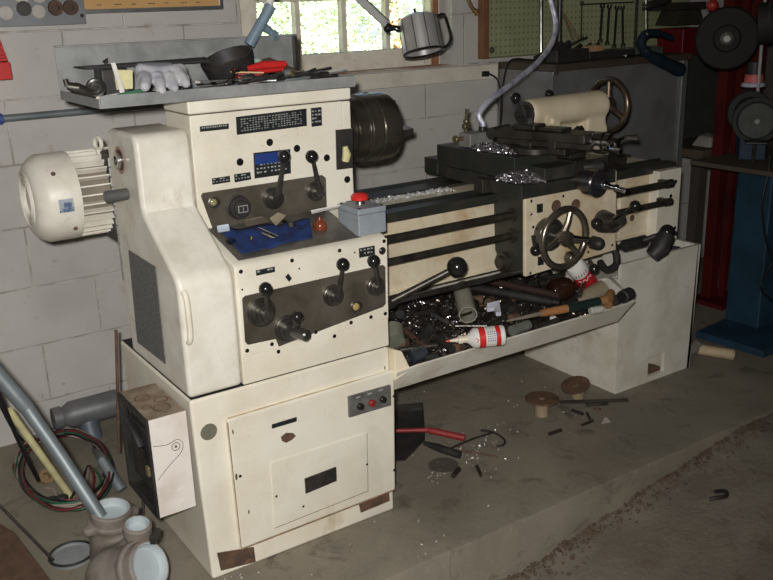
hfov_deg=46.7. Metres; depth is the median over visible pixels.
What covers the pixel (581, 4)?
hook
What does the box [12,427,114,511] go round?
coil
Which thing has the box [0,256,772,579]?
floor
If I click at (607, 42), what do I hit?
wrench
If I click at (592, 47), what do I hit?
trowel
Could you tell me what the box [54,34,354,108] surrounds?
metal tray
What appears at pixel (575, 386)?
spool
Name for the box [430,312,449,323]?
rod
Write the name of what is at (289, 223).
nut
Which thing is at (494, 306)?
wedge
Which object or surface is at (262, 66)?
pliers
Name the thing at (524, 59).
cord
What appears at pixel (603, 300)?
scraper
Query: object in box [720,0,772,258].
wall
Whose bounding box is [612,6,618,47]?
wrench
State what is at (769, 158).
hanging cable
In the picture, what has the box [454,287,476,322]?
tube
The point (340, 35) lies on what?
window
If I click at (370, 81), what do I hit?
trim
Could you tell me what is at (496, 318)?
bit
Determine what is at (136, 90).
rag
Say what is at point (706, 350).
cardboard tube
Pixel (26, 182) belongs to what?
fan grille
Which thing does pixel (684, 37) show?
box
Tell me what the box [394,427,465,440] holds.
bar
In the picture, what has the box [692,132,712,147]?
rag
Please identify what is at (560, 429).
bolt
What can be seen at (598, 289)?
cardboard tube
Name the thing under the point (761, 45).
tube
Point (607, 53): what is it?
case
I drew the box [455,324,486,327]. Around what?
rod
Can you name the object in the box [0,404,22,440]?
cable
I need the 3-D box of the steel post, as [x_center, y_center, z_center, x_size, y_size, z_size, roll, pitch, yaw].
[1.723,-0.822,4.041,0.680,1.740,0.180,-13,21,-32]
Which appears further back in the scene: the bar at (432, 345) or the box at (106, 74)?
the bar at (432, 345)
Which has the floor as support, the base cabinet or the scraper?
the base cabinet
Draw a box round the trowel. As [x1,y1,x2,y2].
[582,44,603,51]
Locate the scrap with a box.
[601,417,609,423]
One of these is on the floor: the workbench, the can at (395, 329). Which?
the workbench
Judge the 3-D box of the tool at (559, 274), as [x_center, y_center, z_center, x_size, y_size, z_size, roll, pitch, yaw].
[0.562,-0.046,3.064,0.126,0.012,0.012,-13,21,-31]
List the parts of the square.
square blade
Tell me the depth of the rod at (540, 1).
3.73 m
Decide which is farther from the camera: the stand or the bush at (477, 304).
the stand
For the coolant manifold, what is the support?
on the lathe
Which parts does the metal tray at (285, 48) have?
shelf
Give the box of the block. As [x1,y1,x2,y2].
[217,224,229,232]
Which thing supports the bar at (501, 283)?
on the tray swarf
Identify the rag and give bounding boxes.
[117,89,144,94]
[220,218,312,253]
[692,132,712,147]
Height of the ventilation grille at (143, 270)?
0.254 m
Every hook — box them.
[450,429,505,447]
[580,1,583,36]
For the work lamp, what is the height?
0.278 m
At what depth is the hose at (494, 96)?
3.09 m
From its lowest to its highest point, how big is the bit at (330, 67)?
0.013 m
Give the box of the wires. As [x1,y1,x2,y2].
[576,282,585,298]
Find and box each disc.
[48,540,89,569]
[428,458,458,473]
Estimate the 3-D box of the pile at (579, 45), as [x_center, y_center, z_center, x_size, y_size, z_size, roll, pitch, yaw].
[0.854,-1.040,3.875,0.219,0.057,0.049,-13,21,-32]
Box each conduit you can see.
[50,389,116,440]
[92,445,125,492]
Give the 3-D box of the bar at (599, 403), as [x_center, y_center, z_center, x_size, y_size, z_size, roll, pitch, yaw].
[0.741,0.402,3.151,0.079,0.012,0.012,-3,18,-4]
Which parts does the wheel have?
red knob, saw motor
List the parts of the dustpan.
handle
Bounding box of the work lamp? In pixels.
[355,0,451,58]
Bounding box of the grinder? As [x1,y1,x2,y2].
[727,90,772,161]
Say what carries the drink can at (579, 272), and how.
on the tray swarf
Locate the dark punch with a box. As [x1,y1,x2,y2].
[262,232,275,237]
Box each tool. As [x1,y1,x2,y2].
[388,310,395,318]
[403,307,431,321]
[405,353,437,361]
[412,308,431,315]
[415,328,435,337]
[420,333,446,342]
[501,301,518,313]
[534,317,559,328]
[536,272,564,280]
[578,309,587,314]
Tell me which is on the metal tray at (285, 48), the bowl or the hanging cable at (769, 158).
the bowl
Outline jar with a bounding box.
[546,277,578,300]
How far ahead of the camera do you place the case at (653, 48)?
3.92 m
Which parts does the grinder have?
grinder motor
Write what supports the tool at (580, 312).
on the tray swarf
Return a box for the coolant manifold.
[452,109,492,147]
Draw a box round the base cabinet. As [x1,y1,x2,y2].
[497,52,692,166]
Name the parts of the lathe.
motor, rating plate, knob, handle, sight glass, maker plate, plate, plate, headstock lid, lever panel, plate, lever arm, feed plate, lever arm, lever arm, plunger handle, cabinet door, panel, lever panel, warning plate, lever arm, access panel, lever knob, white strip, lever arm, sight glass, plate, button panel, lever arm, start lever, bed clamp lever, feed lever, direction plate, direction plate, tool post, apron plate, star knob, feed knob, splash plate, drop arm, clutch lever, compound handle, bed plate, reversing lever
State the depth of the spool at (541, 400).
3.07 m
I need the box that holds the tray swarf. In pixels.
[388,272,588,366]
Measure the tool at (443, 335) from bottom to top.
0.012 m
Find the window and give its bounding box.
[239,0,448,74]
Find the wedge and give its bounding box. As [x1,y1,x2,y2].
[487,300,500,315]
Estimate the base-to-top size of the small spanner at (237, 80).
0.012 m
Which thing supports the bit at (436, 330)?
on the tray swarf
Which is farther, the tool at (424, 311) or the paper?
the tool at (424, 311)
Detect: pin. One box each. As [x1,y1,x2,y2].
[451,467,460,477]
[458,449,496,457]
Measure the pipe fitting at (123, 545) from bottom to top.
0.253 m
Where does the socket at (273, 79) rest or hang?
on the metal tray at (285, 48)
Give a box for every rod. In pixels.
[0,504,53,560]
[7,407,73,498]
[114,330,120,452]
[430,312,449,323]
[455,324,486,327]
[539,0,542,51]
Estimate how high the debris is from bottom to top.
0.174 m
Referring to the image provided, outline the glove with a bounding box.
[135,62,189,93]
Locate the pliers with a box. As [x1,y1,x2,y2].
[241,61,286,73]
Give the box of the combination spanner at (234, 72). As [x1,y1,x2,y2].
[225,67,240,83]
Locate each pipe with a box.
[0,104,163,124]
[0,364,106,517]
[78,420,101,440]
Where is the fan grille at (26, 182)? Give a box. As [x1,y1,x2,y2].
[18,172,34,227]
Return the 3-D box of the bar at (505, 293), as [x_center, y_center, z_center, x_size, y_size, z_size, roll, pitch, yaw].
[0.396,0.014,2.873,0.286,0.037,0.028,9,21,30]
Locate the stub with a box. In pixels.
[571,408,583,415]
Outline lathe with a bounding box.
[18,76,700,577]
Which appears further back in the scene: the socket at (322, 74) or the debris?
the debris
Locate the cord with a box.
[499,58,545,125]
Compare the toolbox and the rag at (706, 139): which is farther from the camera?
the rag at (706, 139)
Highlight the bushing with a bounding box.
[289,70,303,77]
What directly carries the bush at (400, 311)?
on the tray swarf
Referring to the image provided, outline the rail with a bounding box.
[584,1,633,4]
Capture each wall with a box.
[0,0,723,446]
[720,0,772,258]
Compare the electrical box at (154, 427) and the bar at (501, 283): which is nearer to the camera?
the electrical box at (154, 427)
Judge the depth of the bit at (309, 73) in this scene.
2.28 m
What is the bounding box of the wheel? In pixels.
[695,0,772,69]
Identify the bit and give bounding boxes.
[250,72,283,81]
[284,76,309,80]
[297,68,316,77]
[297,72,318,75]
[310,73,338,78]
[317,66,331,70]
[412,327,419,333]
[427,328,438,342]
[483,313,504,325]
[492,308,521,324]
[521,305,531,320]
[530,274,541,286]
[566,294,576,302]
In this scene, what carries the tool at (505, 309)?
on the tray swarf
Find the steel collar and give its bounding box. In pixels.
[408,346,427,363]
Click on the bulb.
(229, 241)
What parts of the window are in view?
pane, pane, pane, sill, pane, casing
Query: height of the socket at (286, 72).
0.018 m
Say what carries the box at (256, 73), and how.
on the metal tray at (285, 48)
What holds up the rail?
attached to the pegboard
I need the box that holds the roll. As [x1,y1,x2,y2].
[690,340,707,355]
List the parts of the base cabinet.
corner post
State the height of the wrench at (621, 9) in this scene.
0.186 m
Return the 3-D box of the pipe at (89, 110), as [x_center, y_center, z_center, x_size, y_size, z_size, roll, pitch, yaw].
[-0.952,-0.574,2.871,0.771,0.034,0.034,-13,21,-32]
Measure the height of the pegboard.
0.860 m
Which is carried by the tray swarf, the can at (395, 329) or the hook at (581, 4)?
the can at (395, 329)
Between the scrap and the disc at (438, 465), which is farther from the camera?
the scrap
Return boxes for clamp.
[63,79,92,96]
[637,0,685,76]
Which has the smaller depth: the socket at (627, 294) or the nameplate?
the nameplate
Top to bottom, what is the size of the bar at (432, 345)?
0.022 m
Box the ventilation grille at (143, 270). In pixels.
[128,250,165,363]
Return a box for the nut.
[287,221,294,226]
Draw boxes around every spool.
[525,391,558,417]
[561,376,589,399]
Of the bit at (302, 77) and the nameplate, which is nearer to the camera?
the bit at (302, 77)
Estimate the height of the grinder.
0.255 m
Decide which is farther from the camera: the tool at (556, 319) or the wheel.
the wheel
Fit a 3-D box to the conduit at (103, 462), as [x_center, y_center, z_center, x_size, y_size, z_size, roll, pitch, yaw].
[-0.898,0.529,2.817,0.064,0.160,0.471,-11,20,-26]
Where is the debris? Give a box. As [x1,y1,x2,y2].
[507,417,772,579]
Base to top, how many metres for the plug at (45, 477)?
0.054 m
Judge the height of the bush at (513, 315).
0.032 m
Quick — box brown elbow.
[604,289,614,307]
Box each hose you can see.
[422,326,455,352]
[466,0,479,15]
[476,0,558,131]
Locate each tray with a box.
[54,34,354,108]
[386,269,634,389]
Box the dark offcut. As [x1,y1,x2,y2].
[581,419,593,425]
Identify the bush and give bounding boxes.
[396,306,405,318]
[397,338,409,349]
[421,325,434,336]
[453,343,464,352]
[473,295,482,303]
[473,299,479,307]
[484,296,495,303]
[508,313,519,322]
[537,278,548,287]
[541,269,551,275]
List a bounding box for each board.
[0,0,86,26]
[0,524,49,579]
[84,0,223,13]
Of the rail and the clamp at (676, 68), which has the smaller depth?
the clamp at (676, 68)
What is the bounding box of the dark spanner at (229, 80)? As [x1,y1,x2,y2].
[194,79,231,82]
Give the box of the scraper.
[506,295,607,321]
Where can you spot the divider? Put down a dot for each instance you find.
(565, 18)
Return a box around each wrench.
[598,4,604,42]
[605,5,611,44]
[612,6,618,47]
[620,5,624,47]
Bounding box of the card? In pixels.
[114,70,132,89]
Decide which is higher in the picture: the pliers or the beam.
the beam
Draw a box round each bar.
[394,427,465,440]
[399,342,437,352]
[469,284,552,305]
[488,279,561,299]
[552,299,560,305]
[556,0,562,42]
[559,398,628,403]
[586,402,607,406]
[633,0,638,46]
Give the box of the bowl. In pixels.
[200,45,254,84]
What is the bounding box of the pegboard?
[478,0,689,58]
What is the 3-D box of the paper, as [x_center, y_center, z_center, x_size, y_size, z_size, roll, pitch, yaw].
[-0.314,-0.169,2.185,0.074,0.026,0.022,-13,21,-32]
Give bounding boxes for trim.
[345,64,497,90]
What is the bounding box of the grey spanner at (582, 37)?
[567,36,587,47]
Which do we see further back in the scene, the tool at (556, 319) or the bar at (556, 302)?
the bar at (556, 302)
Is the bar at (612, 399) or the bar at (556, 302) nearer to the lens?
the bar at (556, 302)
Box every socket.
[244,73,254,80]
[266,77,275,82]
[282,69,291,75]
[319,71,328,77]
[613,287,635,305]
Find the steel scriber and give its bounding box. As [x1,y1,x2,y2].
[257,227,277,236]
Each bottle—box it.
[446,325,505,348]
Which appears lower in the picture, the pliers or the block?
the block
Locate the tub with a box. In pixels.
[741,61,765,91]
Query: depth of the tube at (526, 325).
2.63 m
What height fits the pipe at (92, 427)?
0.120 m
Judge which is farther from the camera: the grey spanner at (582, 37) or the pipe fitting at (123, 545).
the grey spanner at (582, 37)
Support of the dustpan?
on the floor
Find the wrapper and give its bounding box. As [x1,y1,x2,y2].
[270,212,285,225]
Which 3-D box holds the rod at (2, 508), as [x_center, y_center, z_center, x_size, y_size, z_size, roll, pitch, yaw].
[-0.993,0.650,2.439,0.342,0.052,0.008,15,24,42]
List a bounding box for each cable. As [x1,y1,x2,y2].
[0,392,39,481]
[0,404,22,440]
[759,155,772,302]
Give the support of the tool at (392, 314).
on the tray swarf
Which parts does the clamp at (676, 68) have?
arm, frame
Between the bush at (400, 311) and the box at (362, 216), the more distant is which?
the bush at (400, 311)
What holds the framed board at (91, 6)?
attached to the wall at (63, 302)
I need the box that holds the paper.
[245,216,269,226]
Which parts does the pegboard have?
wooden frame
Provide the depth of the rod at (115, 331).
2.55 m
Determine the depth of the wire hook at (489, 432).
2.92 m
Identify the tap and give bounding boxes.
[452,109,470,142]
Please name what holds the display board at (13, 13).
attached to the wall at (63, 302)
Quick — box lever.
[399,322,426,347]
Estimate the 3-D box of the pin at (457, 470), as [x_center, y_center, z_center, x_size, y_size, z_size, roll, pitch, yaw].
[0.211,0.554,2.719,0.016,0.015,0.047,7,20,26]
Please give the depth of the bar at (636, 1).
4.13 m
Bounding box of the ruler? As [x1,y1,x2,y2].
[73,57,209,68]
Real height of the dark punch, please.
0.035 m
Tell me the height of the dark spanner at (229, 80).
0.006 m
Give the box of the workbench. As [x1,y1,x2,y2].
[682,131,772,294]
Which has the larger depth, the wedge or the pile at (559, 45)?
the pile at (559, 45)
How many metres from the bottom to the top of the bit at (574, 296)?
0.019 m
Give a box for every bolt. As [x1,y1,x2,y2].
[476,465,481,476]
[548,428,561,435]
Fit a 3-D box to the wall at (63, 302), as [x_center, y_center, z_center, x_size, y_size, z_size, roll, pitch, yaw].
[-0.512,-0.749,3.282,5.350,2.800,0.200,-13,21,-32]
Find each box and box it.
[94,67,129,94]
[117,383,195,519]
[230,71,263,83]
[337,192,385,236]
[657,27,697,54]
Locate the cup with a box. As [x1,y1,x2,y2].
[85,78,106,97]
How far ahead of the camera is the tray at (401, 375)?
2.64 m
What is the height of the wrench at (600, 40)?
0.169 m
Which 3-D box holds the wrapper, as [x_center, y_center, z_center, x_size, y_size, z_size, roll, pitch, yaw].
[-0.270,-0.177,2.223,0.015,0.038,0.045,10,21,32]
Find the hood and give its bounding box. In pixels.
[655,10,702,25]
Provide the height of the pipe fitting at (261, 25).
0.164 m
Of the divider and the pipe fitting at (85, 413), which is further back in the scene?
the divider
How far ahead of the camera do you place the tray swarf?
2.83 m
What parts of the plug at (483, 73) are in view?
plug cord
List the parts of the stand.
table plate, plate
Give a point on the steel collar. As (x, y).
(417, 354)
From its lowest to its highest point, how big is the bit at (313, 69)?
0.020 m
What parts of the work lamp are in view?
arm, lamp shade, handle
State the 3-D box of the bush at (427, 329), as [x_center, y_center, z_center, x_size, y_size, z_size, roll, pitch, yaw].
[0.122,0.121,2.652,0.032,0.033,0.031,11,21,34]
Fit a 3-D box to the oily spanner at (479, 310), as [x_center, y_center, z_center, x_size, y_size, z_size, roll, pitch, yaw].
[0.250,0.074,2.776,0.108,0.008,0.023,-16,22,-37]
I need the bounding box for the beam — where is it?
[642,1,705,10]
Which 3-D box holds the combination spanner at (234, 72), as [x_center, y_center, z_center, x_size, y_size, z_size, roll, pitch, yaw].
[-0.371,-0.519,2.164,0.023,0.037,0.053,4,19,17]
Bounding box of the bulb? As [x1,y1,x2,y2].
[225,237,236,245]
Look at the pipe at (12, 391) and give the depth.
2.10 m
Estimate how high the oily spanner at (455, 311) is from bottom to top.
0.007 m
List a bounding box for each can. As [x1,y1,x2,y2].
[388,321,404,347]
[566,258,597,289]
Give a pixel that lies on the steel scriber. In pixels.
(258, 228)
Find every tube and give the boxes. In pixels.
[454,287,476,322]
[508,320,531,335]
[578,280,608,300]
[588,305,603,314]
[697,345,734,359]
[756,0,766,91]
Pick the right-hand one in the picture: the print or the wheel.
the wheel
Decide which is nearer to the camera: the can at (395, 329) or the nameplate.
the nameplate
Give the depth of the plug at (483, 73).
3.71 m
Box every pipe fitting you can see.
[83,497,168,579]
[244,0,278,47]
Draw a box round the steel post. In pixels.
[695,0,769,310]
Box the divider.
[562,13,578,39]
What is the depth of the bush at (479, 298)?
2.88 m
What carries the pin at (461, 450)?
on the floor
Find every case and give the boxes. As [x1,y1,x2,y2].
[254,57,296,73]
[589,48,635,59]
[628,46,662,53]
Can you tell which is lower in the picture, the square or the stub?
the stub
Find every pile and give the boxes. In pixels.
[533,40,570,59]
[575,42,599,47]
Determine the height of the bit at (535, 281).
0.015 m
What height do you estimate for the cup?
0.048 m
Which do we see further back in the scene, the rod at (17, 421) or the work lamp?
the work lamp
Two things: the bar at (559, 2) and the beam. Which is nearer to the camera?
the bar at (559, 2)
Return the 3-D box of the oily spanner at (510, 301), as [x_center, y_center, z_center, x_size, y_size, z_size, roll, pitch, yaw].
[0.379,0.046,2.846,0.023,0.008,0.091,14,23,40]
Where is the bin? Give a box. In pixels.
[0,42,12,79]
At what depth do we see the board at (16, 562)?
2.25 m
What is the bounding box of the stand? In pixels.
[690,146,772,357]
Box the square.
[96,63,124,98]
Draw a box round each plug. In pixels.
[37,469,53,483]
[481,71,502,124]
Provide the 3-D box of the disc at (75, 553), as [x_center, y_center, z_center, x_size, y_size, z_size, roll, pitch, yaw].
[-0.833,0.700,2.369,0.119,0.014,0.119,-13,21,-32]
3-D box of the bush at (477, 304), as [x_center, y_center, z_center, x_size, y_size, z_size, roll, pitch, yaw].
[0.276,0.048,2.848,0.032,0.032,0.028,9,21,30]
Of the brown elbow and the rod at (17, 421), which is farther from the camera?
the brown elbow
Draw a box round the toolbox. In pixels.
[546,48,588,62]
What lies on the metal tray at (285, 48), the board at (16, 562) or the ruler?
the ruler
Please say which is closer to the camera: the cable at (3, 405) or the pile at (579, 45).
the cable at (3, 405)
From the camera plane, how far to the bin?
2.64 m
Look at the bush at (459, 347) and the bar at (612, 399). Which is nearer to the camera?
the bush at (459, 347)
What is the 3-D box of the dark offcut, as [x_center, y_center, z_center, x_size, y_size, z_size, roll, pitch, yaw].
[0.677,0.447,3.016,0.054,0.010,0.010,-14,21,-33]
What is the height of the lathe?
1.166 m
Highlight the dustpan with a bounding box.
[394,403,461,461]
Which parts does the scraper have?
blade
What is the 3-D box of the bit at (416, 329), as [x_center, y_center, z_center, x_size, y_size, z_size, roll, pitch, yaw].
[0.080,0.127,2.657,0.014,0.015,0.069,5,19,22]
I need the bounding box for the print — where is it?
[488,331,497,341]
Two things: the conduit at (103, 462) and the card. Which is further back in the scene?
the conduit at (103, 462)
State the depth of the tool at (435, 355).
2.54 m
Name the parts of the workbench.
leg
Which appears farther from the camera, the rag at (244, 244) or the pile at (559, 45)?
the pile at (559, 45)
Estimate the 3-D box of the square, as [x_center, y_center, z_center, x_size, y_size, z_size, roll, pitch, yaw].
[-0.625,-0.467,2.001,0.022,0.074,0.090,6,19,23]
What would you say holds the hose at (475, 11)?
hanging from the wall at (63, 302)
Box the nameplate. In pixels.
[304,467,336,493]

